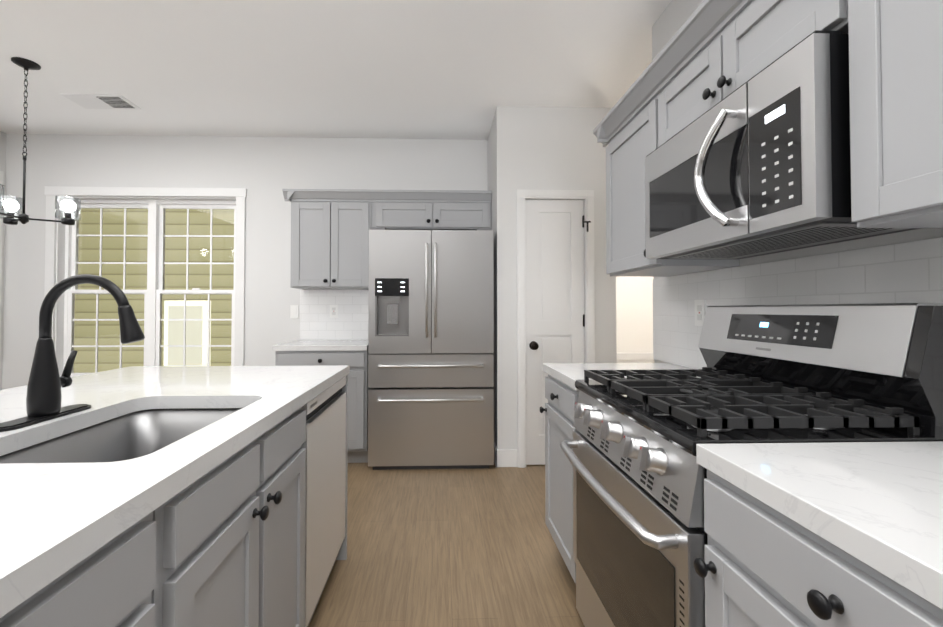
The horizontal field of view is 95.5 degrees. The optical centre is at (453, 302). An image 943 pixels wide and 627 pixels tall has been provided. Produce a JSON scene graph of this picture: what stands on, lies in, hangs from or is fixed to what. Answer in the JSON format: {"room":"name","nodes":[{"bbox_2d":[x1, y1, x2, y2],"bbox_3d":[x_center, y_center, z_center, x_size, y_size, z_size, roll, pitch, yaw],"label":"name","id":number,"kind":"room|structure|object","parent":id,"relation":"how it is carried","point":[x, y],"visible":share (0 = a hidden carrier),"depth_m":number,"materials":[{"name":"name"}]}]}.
{"room":"kitchen","nodes":[
{"label":"kitchen","id":0,"kind":"room"},
{"bbox_2d":[0,131,6,389],"bbox_3d":[-3.921,-0.181,0.314,0.150,2.740,6.900,0,-1,-2],"label":"wall","id":1,"kind":"structure","parent":0,"point":[3,141],"depth_m":3.75,"materials":[{"name":"white paint"}]},
{"bbox_2d":[0,171,3,344],"bbox_3d":[-3.996,-0.351,2.997,0.170,1.610,1.460,0,-1,-2],"label":"window","id":2,"kind":"structure","parent":1,"relation":"attached to","point":[1,182],"depth_m":3.71,"materials":[{"name":"white"}]},
{"bbox_2d":[2,134,487,389],"bbox_3d":[-1.844,-0.121,3.906,4.530,2.740,0.150,0,-1,-2],"label":"wall","id":3,"kind":"structure","parent":0,"point":[264,171],"depth_m":3.84,"materials":[{"name":"white paint"}]},
{"bbox_2d":[44,186,246,376],"bbox_3d":[-2.733,-0.098,3.850,1.766,1.843,0.195,0,-1,-2],"label":"window","id":4,"kind":"structure","parent":3,"relation":"in","point":[153,292],"depth_m":3.87,"materials":[{"name":"white plastic"}]},
{"bbox_2d":[290,305,298,317],"bbox_3d":[-1.429,0.083,3.837,0.072,0.116,0.008,0,-1,-2],"label":"light switch","id":5,"kind":"object","parent":3,"relation":"attached to","point":[294,311],"visible":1,"depth_m":3.83,"materials":[{"name":"white plastic"}]},
{"bbox_2d":[288,193,371,292],"bbox_3d":[-1.024,-0.493,3.699,0.664,0.747,0.325,0,-1,-2],"label":"upper cabinet","id":6,"kind":"object","parent":3,"relation":"attached to","point":[330,228],"depth_m":3.54,"materials":[{"name":"grey paint"}]},
{"bbox_2d":[330,305,337,317],"bbox_3d":[-1.077,0.078,3.838,0.072,0.116,0.008,0,-1,-2],"label":"outlet","id":7,"kind":"object","parent":3,"relation":"attached to","point":[333,311],"visible":1,"depth_m":3.84,"materials":[{"name":"white plastic"}]},
{"bbox_2d":[372,197,439,232],"bbox_3d":[-0.407,-0.741,3.723,0.572,0.250,0.325,0,-1,-2],"label":"upper cabinet","id":8,"kind":"object","parent":3,"relation":"attached to","point":[391,213],"depth_m":3.57,"materials":[{"name":"grey paint"}]},
{"bbox_2d":[440,197,491,229],"bbox_3d":[0.033,-0.741,3.737,0.552,0.250,0.325,0,-1,-2],"label":"upper cabinet","id":9,"kind":"object","parent":3,"relation":"attached to","point":[456,213],"depth_m":3.58,"materials":[{"name":"grey paint"}]},
{"bbox_2d":[0,0,671,139],"bbox_3d":[0.518,-1.552,2.019,9.130,0.060,10.220,0,-1,-2],"label":"ceiling","id":10,"kind":"structure","parent":0,"point":[427,69],"depth_m":2.70,"materials":[{"name":"white paint"}]},
{"bbox_2d":[0,57,80,224],"bbox_3d":[-2.699,-1.001,2.643,0.490,1.020,0.441,0,-1,-2],"label":"chandelier","id":11,"kind":"object","parent":10,"relation":"hanging from","point":[11,206],"visible":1,"depth_m":2.74,"materials":[{"name":"black metal"}]},
{"bbox_2d":[61,94,140,109],"bbox_3d":[-2.626,-1.498,3.199,0.420,0.008,0.220,0,-1,-2],"label":"ceiling vent","id":12,"kind":"object","parent":10,"relation":"in","point":[102,101],"visible":1,"depth_m":3.19,"materials":[{"name":"white metal"}]},
{"bbox_2d":[308,463,584,626],"bbox_3d":[0.518,1.242,1.972,9.130,0.050,10.220,0,-1,-2],"label":"floor","id":13,"kind":"structure","parent":0,"point":[475,547],"depth_m":2.05,"materials":[{"name":"brown wood"}]},
{"bbox_2d":[0,369,348,626],"bbox_3d":[-0.764,0.756,0.596,0.664,0.875,2.896,0,-1,-2],"label":"kitchen island","id":14,"kind":"object","parent":13,"relation":"on","point":[153,496],"depth_m":0.77,"materials":[{"name":"grey paint"}]},
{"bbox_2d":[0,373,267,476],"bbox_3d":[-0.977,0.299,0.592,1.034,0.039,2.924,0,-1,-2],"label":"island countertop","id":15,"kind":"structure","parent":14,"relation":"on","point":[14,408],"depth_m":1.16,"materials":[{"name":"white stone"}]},
{"bbox_2d":[0,274,144,431],"bbox_3d":[-0.916,0.108,1.070,0.270,0.358,0.250,0,-1,-2],"label":"faucet","id":16,"kind":"object","parent":15,"relation":"on","point":[46,382],"visible":1,"depth_m":1.06,"materials":[{"name":"black metal"}]},
{"bbox_2d":[0,401,275,480],"bbox_3d":[-0.768,0.416,1.044,0.414,0.203,0.618,0,-1,-2],"label":"sink","id":17,"kind":"object","parent":15,"relation":"in","point":[129,432],"depth_m":1.20,"materials":[{"name":"silver metal"}]},
{"bbox_2d":[272,349,368,462],"bbox_3d":[-1.013,0.806,3.528,0.690,0.875,0.624,0,-1,-2],"label":"base cabinet","id":18,"kind":"object","parent":13,"relation":"on","point":[357,359],"depth_m":3.23,"materials":[{"name":"grey paint"}]},
{"bbox_2d":[272,341,367,348],"bbox_3d":[-1.018,0.349,3.532,0.706,0.039,0.631,0,-1,-2],"label":"countertop","id":19,"kind":"structure","parent":18,"relation":"on","point":[294,344],"depth_m":3.23,"materials":[{"name":"white stone"}]},
{"bbox_2d":[302,376,345,626],"bbox_3d":[-0.799,0.779,1.724,0.592,0.868,0.591,0,-1,-2],"label":"dishwasher","id":20,"kind":"object","parent":13,"relation":"on","point":[324,444],"visible":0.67,"depth_m":1.65,"materials":[{"name":"grey metal"}]},
{"bbox_2d":[368,227,493,469],"bbox_3d":[-0.178,0.344,3.478,0.926,1.797,0.756,0,-1,-2],"label":"refrigerator","id":21,"kind":"object","parent":13,"relation":"on","point":[430,350],"visible":1,"depth_m":3.17,"materials":[{"name":"grey metal"}]},
{"bbox_2d":[540,368,578,582],"bbox_3d":[0.778,0.778,1.885,0.644,0.875,0.507,0,-1,-2],"label":"base cabinet","id":22,"kind":"object","parent":13,"relation":"on","point":[561,397],"depth_m":1.87,"materials":[{"name":"grey paint"}]},
{"bbox_2d":[544,364,701,387],"bbox_3d":[0.777,0.321,1.899,0.646,0.039,0.520,0,-1,-2],"label":"countertop","id":23,"kind":"structure","parent":22,"relation":"on","point":[570,372],"depth_m":2.00,"materials":[{"name":"white stone"}]},
{"bbox_2d":[560,303,942,626],"bbox_3d":[0.746,0.606,1.250,0.728,1.198,0.756,0,-1,-2],"label":"range","id":24,"kind":"object","parent":13,"relation":"on","point":[820,373],"visible":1,"depth_m":1.06,"materials":[{"name":"silver metal"}]},
{"bbox_2d":[694,456,942,626],"bbox_3d":[0.820,0.756,0.560,0.644,0.875,0.609,0,-1,-2],"label":"base cabinet","id":25,"kind":"object","parent":13,"relation":"on","point":[764,565],"depth_m":0.65,"materials":[{"name":"grey paint"}]},
{"bbox_2d":[696,441,942,599],"bbox_3d":[0.833,0.292,0.150,0.646,0.039,1.445,0,-1,-2],"label":"countertop","id":26,"kind":"structure","parent":25,"relation":"on","point":[884,500],"depth_m":0.65,"materials":[{"name":"white stone"}]},
{"bbox_2d":[488,106,616,449],"bbox_3d":[0.772,-0.125,3.664,0.915,2.740,0.800,0,-1,-2],"label":"wall","id":27,"kind":"structure","parent":0,"point":[545,148],"depth_m":3.27,"materials":[{"name":"white paint"}]},
{"bbox_2d":[494,443,502,466],"bbox_3d":[0.325,1.178,3.496,0.040,0.130,0.565,0,-1,-2],"label":"baseboard","id":28,"kind":"structure","parent":27,"relation":"attached to","point":[498,454],"depth_m":3.21,"materials":[{"name":"white wood"}]},
{"bbox_2d":[526,200,584,464],"bbox_3d":[0.774,0.221,3.255,0.454,2.018,0.101,0,-1,-2],"label":"pantry door","id":29,"kind":"structure","parent":27,"relation":"in","point":[555,320],"depth_m":3.28,"materials":[{"name":"white wood"}]},
{"bbox_2d":[517,189,594,467],"bbox_3d":[0.771,0.192,3.306,0.590,2.095,0.146,0,-1,-2],"label":"door frame","id":30,"kind":"structure","parent":27,"relation":"attached to","point":[587,196],"depth_m":3.24,"materials":[{"name":"white wood"}]},
{"bbox_2d":[616,276,654,362],"bbox_3d":[2.907,-0.067,7.111,3.810,2.740,0.145,0,-1,-2],"label":"wall","id":31,"kind":"structure","parent":0,"point":[634,312],"depth_m":7.03,"materials":[{"name":"white paint"}]},
{"bbox_2d":[652,0,942,362],"bbox_3d":[1.238,-0.191,-0.317,0.130,2.740,5.310,0,-1,-2],"label":"wall","id":32,"kind":"structure","parent":0,"point":[675,15],"depth_m":1.49,"materials":[{"name":"white paint"}]},
{"bbox_2d":[600,64,747,279],"bbox_3d":[0.938,-0.516,1.919,0.324,0.760,0.517,0,-1,-2],"label":"upper cabinet","id":33,"kind":"object","parent":32,"relation":"attached to","point":[630,132],"depth_m":1.89,"materials":[{"name":"grey paint"}]},
{"bbox_2d":[656,16,699,148],"bbox_3d":[0.953,-0.742,1.439,0.324,0.325,0.442,0,-1,-2],"label":"upper cabinet","id":34,"kind":"object","parent":32,"relation":"attached to","point":[677,71],"depth_m":1.50,"materials":[{"name":"grey paint"}]},
{"bbox_2d":[695,299,705,325],"bbox_3d":[1.089,0.046,1.895,0.008,0.116,0.072,0,-1,-2],"label":"outlet","id":35,"kind":"object","parent":32,"relation":"attached to","point":[700,308],"visible":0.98,"depth_m":1.89,"materials":[{"name":"white plastic"}]},
{"bbox_2d":[700,0,843,115],"bbox_3d":[0.963,-0.747,1.120,0.324,0.325,0.443,0,-1,-2],"label":"upper cabinet","id":36,"kind":"object","parent":32,"relation":"attached to","point":[739,39],"depth_m":1.17,"materials":[{"name":"grey paint"}]},
{"bbox_2d":[645,30,920,258],"bbox_3d":[0.897,-0.368,1.279,0.425,0.400,0.746,0,-1,-2],"label":"microwave","id":37,"kind":"object","parent":36,"relation":"attached to","point":[758,164],"visible":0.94,"depth_m":1.06,"materials":[{"name":"silver metal"}]},
{"bbox_2d":[832,0,942,227],"bbox_3d":[0.980,-0.538,0.592,0.324,0.760,0.599,0,-1,-2],"label":"upper cabinet","id":38,"kind":"object","parent":32,"relation":"attached to","point":[896,46],"depth_m":0.80,"materials":[{"name":"grey paint"}]},
{"label":"outside","id":39,"kind":"structure","parent":0,"visible":0},
{"bbox_2d":[74,208,233,372],"bbox_3d":[-3.660,-1.208,6.459,11.000,7.000,0.170,0,-1,-2],"label":"siding","id":40,"kind":"object","parent":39,"point":[192,308],"depth_m":6.44,"materials":[{"name":"green"}]}
]}

